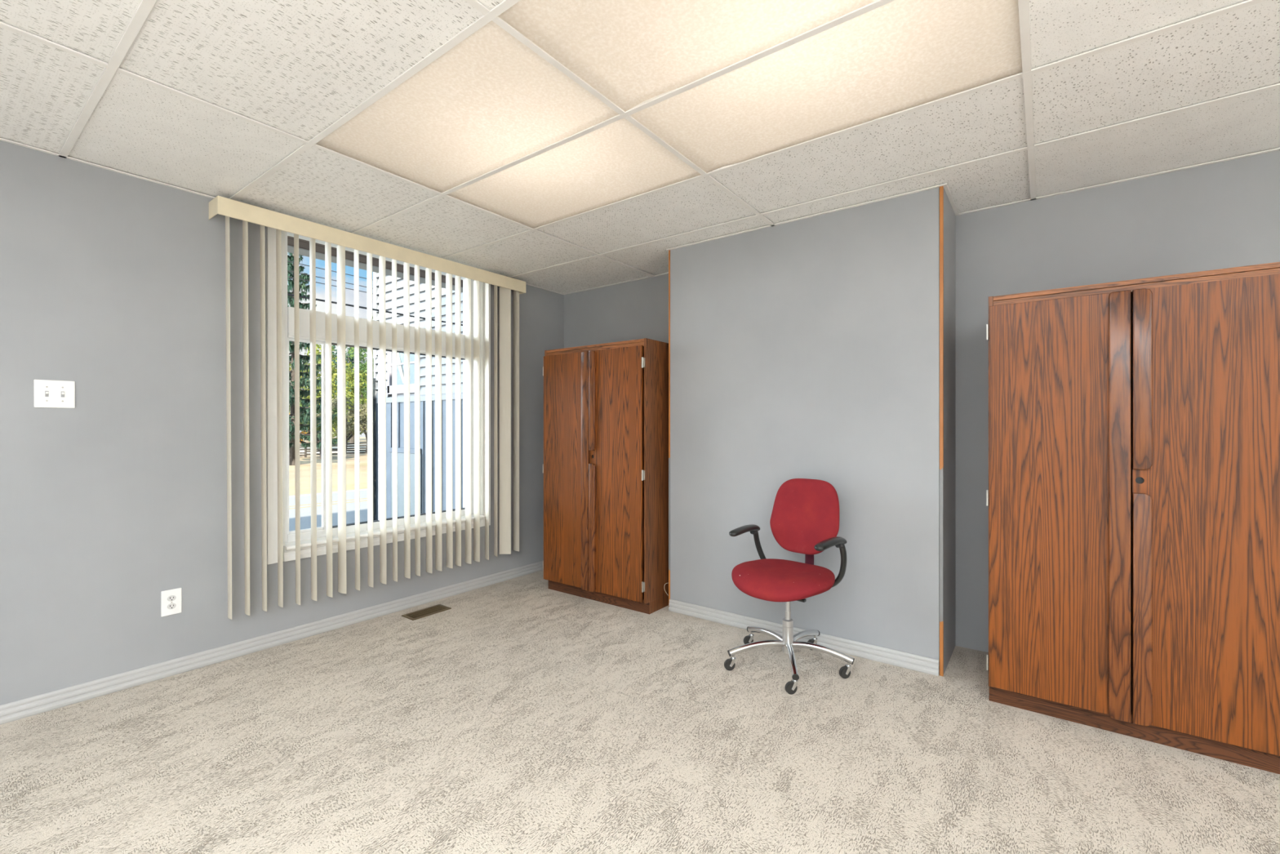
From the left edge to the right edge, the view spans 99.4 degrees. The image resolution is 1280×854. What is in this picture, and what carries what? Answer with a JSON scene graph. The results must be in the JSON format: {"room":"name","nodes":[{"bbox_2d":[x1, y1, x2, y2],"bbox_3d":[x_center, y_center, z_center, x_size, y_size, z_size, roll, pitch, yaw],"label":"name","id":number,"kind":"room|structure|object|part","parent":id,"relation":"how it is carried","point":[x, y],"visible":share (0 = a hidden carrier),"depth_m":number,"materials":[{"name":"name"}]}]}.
{"room":"office room","nodes":[
{"label":"office room","id":0,"kind":"room"},
{"bbox_2d":[0,140,564,705],"bbox_3d":[-2.587,-0.055,2.489,0.200,3.162,6.500,0,0,37],"label":"wall","id":1,"kind":"structure","parent":0,"point":[113,283],"depth_m":2.57,"materials":[{"name":"grey paint"}]},
{"bbox_2d":[33,379,75,408],"bbox_3d":[-2.545,-0.143,2.363,0.018,0.120,0.123,0,0,37],"label":"light switch","id":2,"kind":"object","parent":1,"relation":"attached to","point":[46,393],"visible":1,"depth_m":2.36,"materials":[{"name":"white plastic"}]},
{"bbox_2d":[160,587,182,616],"bbox_3d":[-2.313,0.865,2.681,0.010,0.125,0.079,0,0,37],"label":"wall outlet","id":3,"kind":"object","parent":1,"relation":"attached to","point":[171,599],"visible":1,"depth_m":2.68,"materials":[{"name":"white plastic"}]},
{"bbox_2d":[167,595,176,601],"bbox_3d":[-2.311,0.845,2.680,0.003,0.029,0.034,0,0,37],"label":"receptacle","id":4,"kind":"object","parent":3,"relation":"attached to","point":[170,597],"depth_m":2.68,"materials":[{"name":"plastic"}]},
{"bbox_2d":[167,603,176,608],"bbox_3d":[-2.311,0.884,2.680,0.003,0.029,0.034,0,0,37],"label":"receptacle","id":5,"kind":"object","parent":3,"relation":"attached to","point":[170,606],"depth_m":2.68,"materials":[{"name":"plastic"}]},
{"bbox_2d":[0,560,542,724],"bbox_3d":[-2.500,1.188,2.425,0.017,0.076,6.100,0,0,37],"label":"baseboard","id":6,"kind":"structure","parent":1,"relation":"attached to","point":[30,706],"depth_m":2.85,"materials":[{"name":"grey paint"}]},
{"bbox_2d":[287,235,462,292],"bbox_3d":[-3.346,-1.400,2.432,0.948,0.148,8.900,0,0,37],"label":"roof eave","id":7,"kind":"object","parent":1,"relation":"attached to","point":[304,245],"depth_m":4.34},
{"bbox_2d":[266,226,490,564],"bbox_3d":[-1.683,-0.209,3.660,0.250,1.939,1.503,0,0,37],"label":"window","id":8,"kind":"structure","parent":1,"relation":"in","point":[287,313],"depth_m":3.31,"materials":[{"name":"white paint"}]},
{"bbox_3d":[-1.998,0.053,3.245,0.026,1.143,0.214,0,0,37],"label":"sash","id":9,"kind":"part","parent":8,"relation":"part of","materials":[{"name":"white plastic"}]},
{"bbox_2d":[208,195,525,619],"bbox_3d":[-1.569,-0.081,3.571,0.141,2.158,2.017,0,0,37],"label":"vertical blind","id":10,"kind":"object","parent":8,"relation":"attached to","point":[228,207],"visible":1,"depth_m":3.45,"materials":[{"name":"beige plastic"}]},
{"bbox_2d":[0,569,1279,853],"bbox_3d":[-0.076,1.351,0.618,6.462,0.250,6.500,0,0,37],"label":"floor","id":11,"kind":"structure","parent":0,"point":[523,715],"depth_m":2.01,"materials":[{"name":"beige carpet"}]},
{"bbox_2d":[401,604,451,620],"bbox_3d":[-1.410,1.222,3.592,0.136,0.008,0.280,0,0,37],"label":"floor vent","id":12,"kind":"object","parent":11,"relation":"in","point":[437,608],"visible":1,"depth_m":3.58,"materials":[{"name":"brown metal"}]},
{"bbox_2d":[542,337,668,613],"bbox_3d":[-0.174,0.325,4.036,0.953,1.803,0.635,0,0,37],"label":"storage cabinet","id":13,"kind":"object","parent":11,"relation":"on","point":[606,464],"visible":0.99,"depth_m":3.71,"materials":[{"name":"brown wood"}]},
{"bbox_3d":[-0.534,0.305,3.942,0.464,1.671,0.015,0,0,37],"label":"door","id":14,"kind":"part","parent":13,"relation":"part of","materials":[{"name":"brown wood"}]},
{"bbox_3d":[-0.160,-0.551,4.048,0.909,0.049,0.600,0,0,37],"label":"rail","id":15,"kind":"part","parent":13,"relation":"part of","materials":[{"name":"brown wood"}]},
{"bbox_3d":[-0.165,0.305,3.667,0.446,1.671,0.015,0,0,37],"label":"door","id":16,"kind":"part","parent":13,"relation":"part of","materials":[{"name":"brown wood"}]},
{"bbox_3d":[0.211,0.325,3.771,0.018,1.803,0.600,0,0,37],"label":"panel","id":17,"kind":"part","parent":13,"relation":"part of","materials":[{"name":"brown wood"}]},
{"bbox_2d":[724,478,854,694],"bbox_3d":[0.773,0.754,2.805,0.625,0.944,0.609,0,0,44],"label":"office chair","id":18,"kind":"object","parent":11,"relation":"on","point":[805,516],"visible":1,"depth_m":2.79,"materials":[{"name":"red fabric"}]},
{"bbox_3d":[0.595,1.123,2.764,0.298,0.069,0.029,0,0,-9],"label":"leg","id":19,"kind":"part","parent":18,"relation":"part of","materials":[{"name":"silver metal"}]},
{"bbox_3d":[0.712,0.700,2.972,0.201,0.293,0.119,0,0,44],"label":"armrest","id":20,"kind":"part","parent":18,"relation":"part of","materials":[{"name":"black plastic"}]},
{"bbox_3d":[0.684,1.123,2.939,0.029,0.069,0.298,0,0,-27],"label":"leg","id":21,"kind":"part","parent":18,"relation":"part of","materials":[{"name":"silver metal"}]},
{"bbox_3d":[0.736,0.781,2.765,0.504,0.121,0.476,0,0,44],"label":"seat","id":22,"kind":"part","parent":18,"relation":"part of","materials":[{"name":"red fabric"}]},
{"bbox_3d":[0.734,1.123,2.625,0.029,0.069,0.298,0,0,9],"label":"leg","id":23,"kind":"part","parent":18,"relation":"part of","materials":[{"name":"silver metal"}]},
{"bbox_3d":[0.779,0.855,2.730,0.113,0.027,0.024,0,0,44],"label":"tilt lever","id":24,"kind":"part","parent":18,"relation":"part of","materials":[{"name":"black plastic"}]},
{"bbox_3d":[0.886,0.476,2.920,0.394,0.388,0.129,0,0,44],"label":"backrest","id":25,"kind":"part","parent":18,"relation":"part of","materials":[{"name":"red fabric"}]},
{"bbox_3d":[0.878,1.123,2.908,0.029,0.069,0.298,0,0,45],"label":"leg","id":26,"kind":"part","parent":18,"relation":"part of","materials":[{"name":"silver metal"}]},
{"bbox_3d":[0.909,1.123,2.714,0.298,0.069,0.029,0,0,27],"label":"leg","id":27,"kind":"part","parent":18,"relation":"part of","materials":[{"name":"silver metal"}]},
{"bbox_3d":[0.943,0.700,2.748,0.201,0.293,0.119,0,0,44],"label":"armrest","id":28,"kind":"part","parent":18,"relation":"part of","materials":[{"name":"black plastic"}]},
{"bbox_2d":[986,262,1279,773],"bbox_3d":[2.087,0.325,2.351,0.953,1.803,0.635,0,0,37],"label":"storage cabinet","id":29,"kind":"object","parent":11,"relation":"on","point":[1133,493],"visible":1,"depth_m":2.09,"materials":[{"name":"brown wood"}]},
{"bbox_3d":[1.729,0.325,2.640,0.018,1.803,0.600,0,0,37],"label":"panel","id":30,"kind":"part","parent":29,"relation":"part of","materials":[{"name":"brown wood"}]},
{"bbox_3d":[1.727,0.305,2.257,0.464,1.671,0.015,0,0,37],"label":"door","id":31,"kind":"part","parent":29,"relation":"part of","materials":[{"name":"brown wood"}]},
{"bbox_3d":[2.101,-0.551,2.363,0.909,0.049,0.600,0,0,37],"label":"rail","id":32,"kind":"part","parent":29,"relation":"part of","materials":[{"name":"brown wood"}]},
{"bbox_3d":[2.096,0.305,1.982,0.446,1.671,0.015,0,0,37],"label":"door","id":33,"kind":"part","parent":29,"relation":"part of","materials":[{"name":"brown wood"}]},
{"bbox_2d":[0,0,1279,294],"bbox_3d":[-0.076,-1.435,0.618,6.462,0.501,6.500,0,0,37],"label":"ceiling","id":34,"kind":"structure","parent":0,"point":[234,100],"depth_m":2.10,"materials":[{"name":"white tile"}]},
{"bbox_2d":[315,20,618,192],"bbox_3d":[-0.721,-1.193,2.171,1.182,0.006,0.616,0,0,37],"label":"ceiling light","id":35,"kind":"object","parent":34,"relation":"in","point":[490,102],"visible":0.99,"depth_m":2.08,"materials":[{"name":"white plastic"}]},
{"bbox_2d":[447,117,701,228],"bbox_3d":[-0.350,-1.193,2.667,1.182,0.006,0.612,0,0,37],"label":"ceiling light","id":36,"kind":"object","parent":34,"relation":"in","point":[615,162],"visible":0.99,"depth_m":2.59,"materials":[{"name":"white plastic"}]},
{"bbox_2d":[497,0,876,111],"bbox_3d":[0.250,-1.198,1.447,1.228,0.016,0.616,0,0,37],"label":"ceiling light","id":37,"kind":"object","parent":34,"relation":"in","point":[632,52],"visible":1,"depth_m":1.64,"materials":[{"name":"white plastic"}]},
{"bbox_2d":[630,0,1022,173],"bbox_3d":[0.621,-1.196,1.944,1.228,0.012,0.612,0,0,37],"label":"ceiling light","id":38,"kind":"object","parent":34,"relation":"in","point":[897,55],"visible":0.99,"depth_m":1.86,"materials":[{"name":"white plastic"}]},
{"bbox_2d":[670,186,939,675],"bbox_3d":[0.980,0.010,3.346,1.592,2.432,0.464,0,0,37],"label":"wall","id":39,"kind":"structure","parent":0,"point":[807,348],"depth_m":3.02,"materials":[{"name":"grey paint"}]},
{"bbox_2d":[668,249,670,606],"bbox_3d":[0.203,0.020,3.646,0.011,2.412,0.024,0,0,37],"label":"trim","id":40,"kind":"structure","parent":39,"relation":"attached to","point":[668,250],"depth_m":3.64,"materials":[{"name":"orange wood"}]},
{"bbox_2d":[668,599,938,675],"bbox_3d":[0.834,1.188,3.150,1.592,0.076,0.017,0,0,37],"label":"baseboard","id":41,"kind":"structure","parent":39,"relation":"attached to","point":[880,654],"depth_m":2.97,"materials":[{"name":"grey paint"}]},
{"bbox_2d":[939,186,943,675],"bbox_3d":[1.489,0.020,2.681,0.016,2.412,0.018,0,0,37],"label":"trim","id":42,"kind":"structure","parent":39,"relation":"attached to","point":[941,188],"depth_m":2.67,"materials":[{"name":"orange wood"}]},
{"bbox_2d":[943,188,955,673],"bbox_3d":[1.628,0.020,2.870,0.017,2.412,0.452,0,0,37],"label":"wall","id":43,"kind":"structure","parent":39,"relation":"attached to","point":[949,217],"depth_m":2.84,"materials":[{"name":"grey paint"}]},
{"bbox_2d":[564,150,1279,652],"bbox_3d":[1.886,-0.055,3.084,6.262,3.162,0.200,0,0,37],"label":"wall","id":44,"kind":"structure","parent":0,"point":[1223,215],"depth_m":2.82,"materials":[{"name":"grey paint"}]},
{"label":"outside","id":45,"kind":"structure","parent":0,"visible":0},
{"bbox_2d":[288,436,367,495],"bbox_3d":[-38.645,2.536,59.983,126.338,0.300,170.000,0,0,37],"label":"ground","id":46,"kind":"structure","parent":45,"point":[304,462],"depth_m":27.60,"materials":[{"name":"beige soil"}]},
{"bbox_2d":[287,252,337,465],"bbox_3d":[-21.464,-5.613,33.864,4.351,16.002,4.938,0,0,-8],"label":"spruce tree","id":47,"kind":"object","parent":46,"relation":"on","point":[304,359],"visible":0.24,"depth_m":33.82,"materials":[{"name":"green plant"}]},
{"bbox_2d":[299,398,337,458],"bbox_3d":[-24.307,0.090,40.734,3.451,4.620,2.941,0,0,8],"label":"gnarled tree","id":48,"kind":"object","parent":46,"relation":"on","point":[335,420],"visible":0.19,"depth_m":40.84,"materials":[{"name":"green plant"}]},
{"bbox_2d":[299,442,367,457],"bbox_3d":[-22.244,1.811,47.633,0.265,1.158,33.966,0,0,37],"label":"rail fence","id":49,"kind":"object","parent":46,"relation":"on","point":[306,449],"visible":0.03,"depth_m":44.27,"materials":[{"name":"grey wood"}]},
{"bbox_2d":[317,395,367,452],"bbox_3d":[-25.133,-0.173,46.277,4.530,5.211,4.530,0,0,-28],"label":"apple tree","id":50,"kind":"object","parent":46,"relation":"on","point":[362,417],"visible":0.34,"depth_m":46.05,"materials":[{"name":"green plant"}]},
{"bbox_2d":[332,422,364,443],"bbox_3d":[-43.704,0.728,78.851,7.844,4.747,8.277,0,0,37],"label":"shrub","id":51,"kind":"object","parent":46,"relation":"on","point":[335,422],"visible":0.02,"depth_m":77.46,"materials":[{"name":"green plant"}]},
{"bbox_2d":[346,395,375,452],"bbox_3d":[-25.881,-0.363,51.899,4.120,5.557,3.843,0,0,37],"label":"leafy tree","id":52,"kind":"object","parent":46,"relation":"on","point":[362,401],"visible":0.06,"depth_m":51.44,"materials":[{"name":"green plant"}]},
{"bbox_2d":[373,271,462,519],"bbox_3d":[-0.652,-2.769,12.989,7.370,10.310,8.750,0,0,37],"label":"house","id":53,"kind":"structure","parent":46,"relation":"on","point":[400,356],"depth_m":10.86,"materials":[{"name":"white paint"}]},
{"bbox_2d":[287,293,462,325],"bbox_3d":[-7.617,-1.419,0.657,0.022,0.019,19.950,0,0,37],"label":"cable","id":54,"kind":"object","parent":53,"relation":"attached to","point":[291,295],"visible":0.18,"depth_m":6.43,"materials":[{"name":"black metal"}]},
{"bbox_2d":[396,352,404,382],"bbox_3d":[-4.977,-1.259,11.202,0.490,0.730,0.004,0,0,37],"label":"curtain","id":55,"kind":"object","parent":53,"relation":"hanging from","point":[400,356],"depth_m":11.16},
{"bbox_3d":[-4.808,1.431,11.036,0.940,1.810,0.012,0,0,37],"label":"door","id":56,"kind":"part","parent":53,"relation":"part of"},
{"bbox_3d":[-4.768,1.406,11.006,1.200,1.960,0.040,0,0,37],"label":"door frame","id":57,"kind":"part","parent":53,"relation":"part of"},
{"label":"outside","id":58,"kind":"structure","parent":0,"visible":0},
{"bbox_2d":[287,261,373,279],"bbox_3d":[-7.072,-5.604,23.979,0.028,0.324,110.000,0,0,37],"label":"power line","id":59,"kind":"object","parent":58,"point":[287,261],"visible":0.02,"depth_m":18.74,"materials":[{"name":"black metal"}]},
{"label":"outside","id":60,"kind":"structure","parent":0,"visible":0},
{"bbox_2d":[287,270,373,288],"bbox_3d":[-7.232,-5.354,24.098,0.028,0.344,110.000,0,0,37],"label":"power line","id":61,"kind":"object","parent":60,"point":[287,270],"visible":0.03,"depth_m":18.93,"materials":[{"name":"black metal"}]},
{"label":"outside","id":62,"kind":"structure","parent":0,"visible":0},
{"bbox_2d":[287,275,373,293],"bbox_3d":[-7.152,-5.084,24.039,0.028,0.244,110.000,0,0,37],"label":"power line","id":63,"kind":"object","parent":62,"point":[287,276],"visible":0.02,"depth_m":18.82,"materials":[{"name":"black metal"}]},
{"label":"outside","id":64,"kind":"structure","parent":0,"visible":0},
{"bbox_2d":[299,442,366,454],"bbox_3d":[-30.618,2.376,72.708,32.000,0.020,140.000,0,0,37],"label":"gravel lot","id":65,"kind":"structure","parent":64,"point":[301,451],"depth_m":57.23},
{"bbox_2d":[288,343,367,450],"bbox_3d":[-32.299,-3.118,55.052,8.385,11.084,8.521,0,0,37],"label":"leafy tree","id":66,"kind":"object","parent":65,"relation":"on","point":[349,374],"visible":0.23,"depth_m":55.00,"materials":[{"name":"green plant"}]},
{"bbox_2d":[331,344,373,443],"bbox_3d":[-39.274,-4.960,74.639,8.250,14.762,8.516,0,0,37],"label":"leafy tree","id":67,"kind":"object","parent":65,"relation":"on","point":[352,439],"visible":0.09,"depth_m":73.56,"materials":[{"name":"green plant"}]},
{"bbox_2d":[345,315,373,399],"bbox_3d":[-32.688,-5.983,67.607,8.237,16.833,8.172,0,0,-27],"label":"leafy tree","id":68,"kind":"object","parent":65,"relation":"on","point":[362,356],"visible":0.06,"depth_m":65.04,"materials":[{"name":"green plant"}]},
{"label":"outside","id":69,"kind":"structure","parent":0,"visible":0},
{"bbox_2d":[288,488,367,530],"bbox_3d":[1.590,2.374,29.995,8.500,0.024,170.000,0,0,37],"label":"road","id":70,"kind":"structure","parent":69,"point":[305,499],"depth_m":15.66,"materials":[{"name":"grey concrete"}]}
]}

